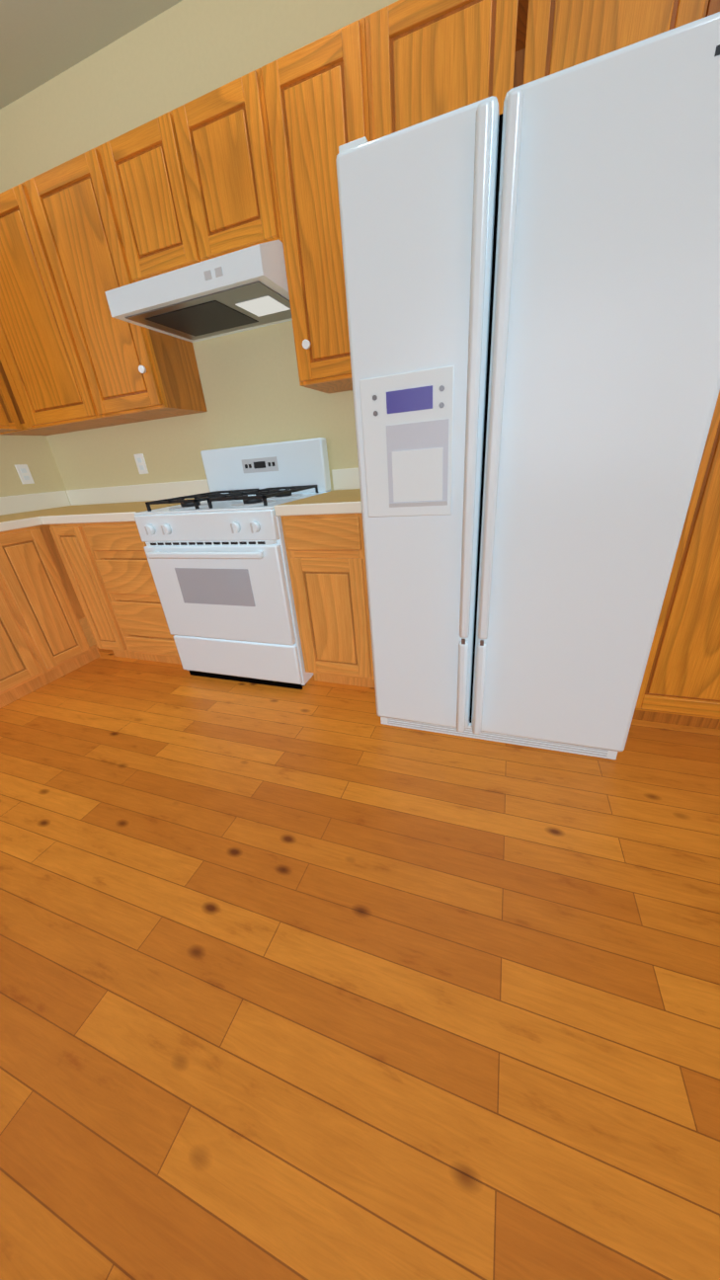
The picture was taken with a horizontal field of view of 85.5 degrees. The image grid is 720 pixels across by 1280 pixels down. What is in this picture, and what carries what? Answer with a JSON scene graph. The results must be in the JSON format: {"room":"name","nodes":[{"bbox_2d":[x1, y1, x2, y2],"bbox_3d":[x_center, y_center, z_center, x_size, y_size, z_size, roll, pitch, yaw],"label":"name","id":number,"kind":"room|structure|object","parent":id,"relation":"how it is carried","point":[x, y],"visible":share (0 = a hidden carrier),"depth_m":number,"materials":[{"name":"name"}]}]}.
{"room":"kitchen","nodes":[
{"label":"kitchen","id":0,"kind":"room"},
{"bbox_2d":[0,434,71,505],"bbox_3d":[-2.387,-1.211,2.296,0.150,2.750,1.050,5,27,19],"label":"wall","id":1,"kind":"structure","parent":0,"point":[35,453],"depth_m":2.59,"materials":[{"name":"paint"}]},
{"bbox_2d":[0,372,22,432],"bbox_3d":[-2.256,-1.516,1.859,0.336,0.910,0.651,5,27,19],"label":"upper cabinet","id":2,"kind":"object","parent":1,"relation":"attached to","point":[9,420],"visible":0.93,"depth_m":2.21,"materials":[{"name":"brown wood"}]},
{"bbox_2d":[14,464,34,483],"bbox_3d":[-2.213,-1.095,2.571,0.008,0.118,0.075,5,27,19],"label":"outlet","id":3,"kind":"object","parent":1,"relation":"attached to","point":[24,473],"visible":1,"depth_m":2.57,"materials":[{"name":"white paint"}]},
{"bbox_2d":[0,0,182,109],"bbox_3d":[-1.184,-1.269,-1.231,4.750,0.150,6.350,5,27,19],"label":"ceiling","id":4,"kind":"structure","parent":0,"point":[42,41],"depth_m":1.61,"materials":[{"name":"paint"}]},
{"bbox_2d":[0,0,398,490],"bbox_3d":[-0.042,-1.273,1.995,4.750,2.750,0.150,5,27,19],"label":"wall","id":5,"kind":"structure","parent":0,"point":[172,58],"depth_m":1.92,"materials":[{"name":"paint"}]},
{"bbox_2d":[0,178,138,435],"bbox_3d":[-1.783,-1.703,2.171,0.988,0.910,0.336,5,27,19],"label":"upper cabinet","id":6,"kind":"object","parent":5,"relation":"attached to","point":[75,356],"depth_m":1.99,"materials":[{"name":"brown wood"}]},
{"bbox_2d":[31,146,207,421],"bbox_3d":[-1.206,-1.657,1.967,0.521,0.910,0.336,5,27,19],"label":"upper cabinet","id":7,"kind":"object","parent":5,"relation":"attached to","point":[142,373],"depth_m":1.83,"materials":[{"name":"brown wood"}]},
{"bbox_2d":[133,453,148,474],"bbox_3d":[-1.411,-1.134,2.507,0.075,0.118,0.008,5,27,19],"label":"outlet","id":8,"kind":"object","parent":5,"relation":"attached to","point":[140,463],"visible":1,"depth_m":2.50,"materials":[{"name":"white paint"}]},
{"bbox_2d":[98,68,282,282],"bbox_3d":[-0.623,-1.824,1.655,0.754,0.437,0.336,5,27,19],"label":"upper cabinet","id":9,"kind":"object","parent":5,"relation":"attached to","point":[193,182],"visible":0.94,"depth_m":1.50,"materials":[{"name":"brown wood"}]},
{"bbox_2d":[104,240,291,342],"bbox_3d":[-0.627,-1.517,1.712,0.754,0.154,0.499,5,27,19],"label":"range hood","id":10,"kind":"object","parent":5,"relation":"attached to","point":[239,290],"visible":0.96,"depth_m":1.58,"materials":[{"name":"white metal"}]},
{"bbox_2d":[260,17,370,394],"bbox_3d":[-0.080,-1.563,1.557,0.368,0.910,0.361,5,27,19],"label":"upper cabinet","id":11,"kind":"object","parent":5,"relation":"attached to","point":[316,99],"visible":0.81,"depth_m":1.38,"materials":[{"name":"brown wood"}]},
{"bbox_2d":[364,0,719,141],"bbox_3d":[0.540,-1.744,1.237,0.978,0.410,0.336,5,27,19],"label":"upper cabinet","id":12,"kind":"object","parent":5,"relation":"attached to","point":[428,59],"visible":0.29,"depth_m":1.13,"materials":[{"name":"brown wood"}]},
{"bbox_2d":[0,646,719,1279],"bbox_3d":[-4.708,0.344,2.775,13.800,0.100,9.400,5,27,19],"label":"floor","id":13,"kind":"structure","parent":0,"point":[312,979],"depth_m":0.86,"materials":[{"name":"brown wood"}]},
{"bbox_2d":[0,524,100,708],"bbox_3d":[-2.249,0.056,1.780,0.636,0.873,2.797,5,27,19],"label":"base cabinet","id":14,"kind":"object","parent":13,"relation":"on","point":[46,637],"visible":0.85,"depth_m":2.14,"materials":[{"name":"brown wood"}]},
{"bbox_2d":[0,494,39,532],"bbox_3d":[-2.278,-0.400,1.561,0.660,0.147,2.797,5,27,19],"label":"countertop","id":15,"kind":"structure","parent":14,"relation":"on","point":[16,513],"depth_m":2.45,"materials":[{"name":"laminate"}]},
{"bbox_2d":[49,521,181,664],"bbox_3d":[-1.261,-0.351,2.468,0.691,0.873,0.636,5,27,19],"label":"base cabinet","id":16,"kind":"object","parent":13,"relation":"on","point":[109,571],"visible":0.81,"depth_m":2.17,"materials":[{"name":"brown wood"}]},
{"bbox_2d":[27,480,209,525],"bbox_3d":[-1.297,-0.802,2.237,0.675,0.147,0.667,5,27,19],"label":"countertop","id":17,"kind":"structure","parent":16,"relation":"on","point":[117,504],"depth_m":2.52,"materials":[{"name":"laminate"}]},
{"bbox_2d":[134,437,330,689],"bbox_3d":[-0.602,-0.408,2.114,0.764,1.172,0.693,5,27,19],"label":"range","id":18,"kind":"object","parent":13,"relation":"on","point":[216,556],"visible":0.92,"depth_m":1.91,"materials":[{"name":"white metal"}]},
{"bbox_2d":[280,513,374,687],"bbox_3d":[-0.029,-0.254,2.032,0.378,0.873,0.636,5,27,19],"label":"base cabinet","id":19,"kind":"object","parent":13,"relation":"on","point":[326,557],"visible":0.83,"depth_m":1.73,"materials":[{"name":"brown wood"}]},
{"bbox_2d":[274,468,361,516],"bbox_3d":[-0.043,-0.706,1.800,0.442,0.147,0.654,5,27,19],"label":"countertop","id":20,"kind":"structure","parent":19,"relation":"on","point":[344,497],"depth_m":1.62,"materials":[{"name":"laminate"}]},
{"bbox_2d":[335,11,719,759],"bbox_3d":[0.555,-0.534,1.478,0.907,1.748,0.890,5,27,19],"label":"refrigerator","id":21,"kind":"object","parent":13,"relation":"on","point":[533,292],"visible":1,"depth_m":1.00,"materials":[{"name":"white metal"}]},
{"bbox_2d":[632,391,719,729],"bbox_3d":[1.313,-0.772,1.229,0.618,2.278,0.661,5,27,19],"label":"pantry cabinet","id":22,"kind":"object","parent":13,"relation":"on","point":[680,683],"visible":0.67,"depth_m":1.31,"materials":[{"name":"brown wood"}]}
]}

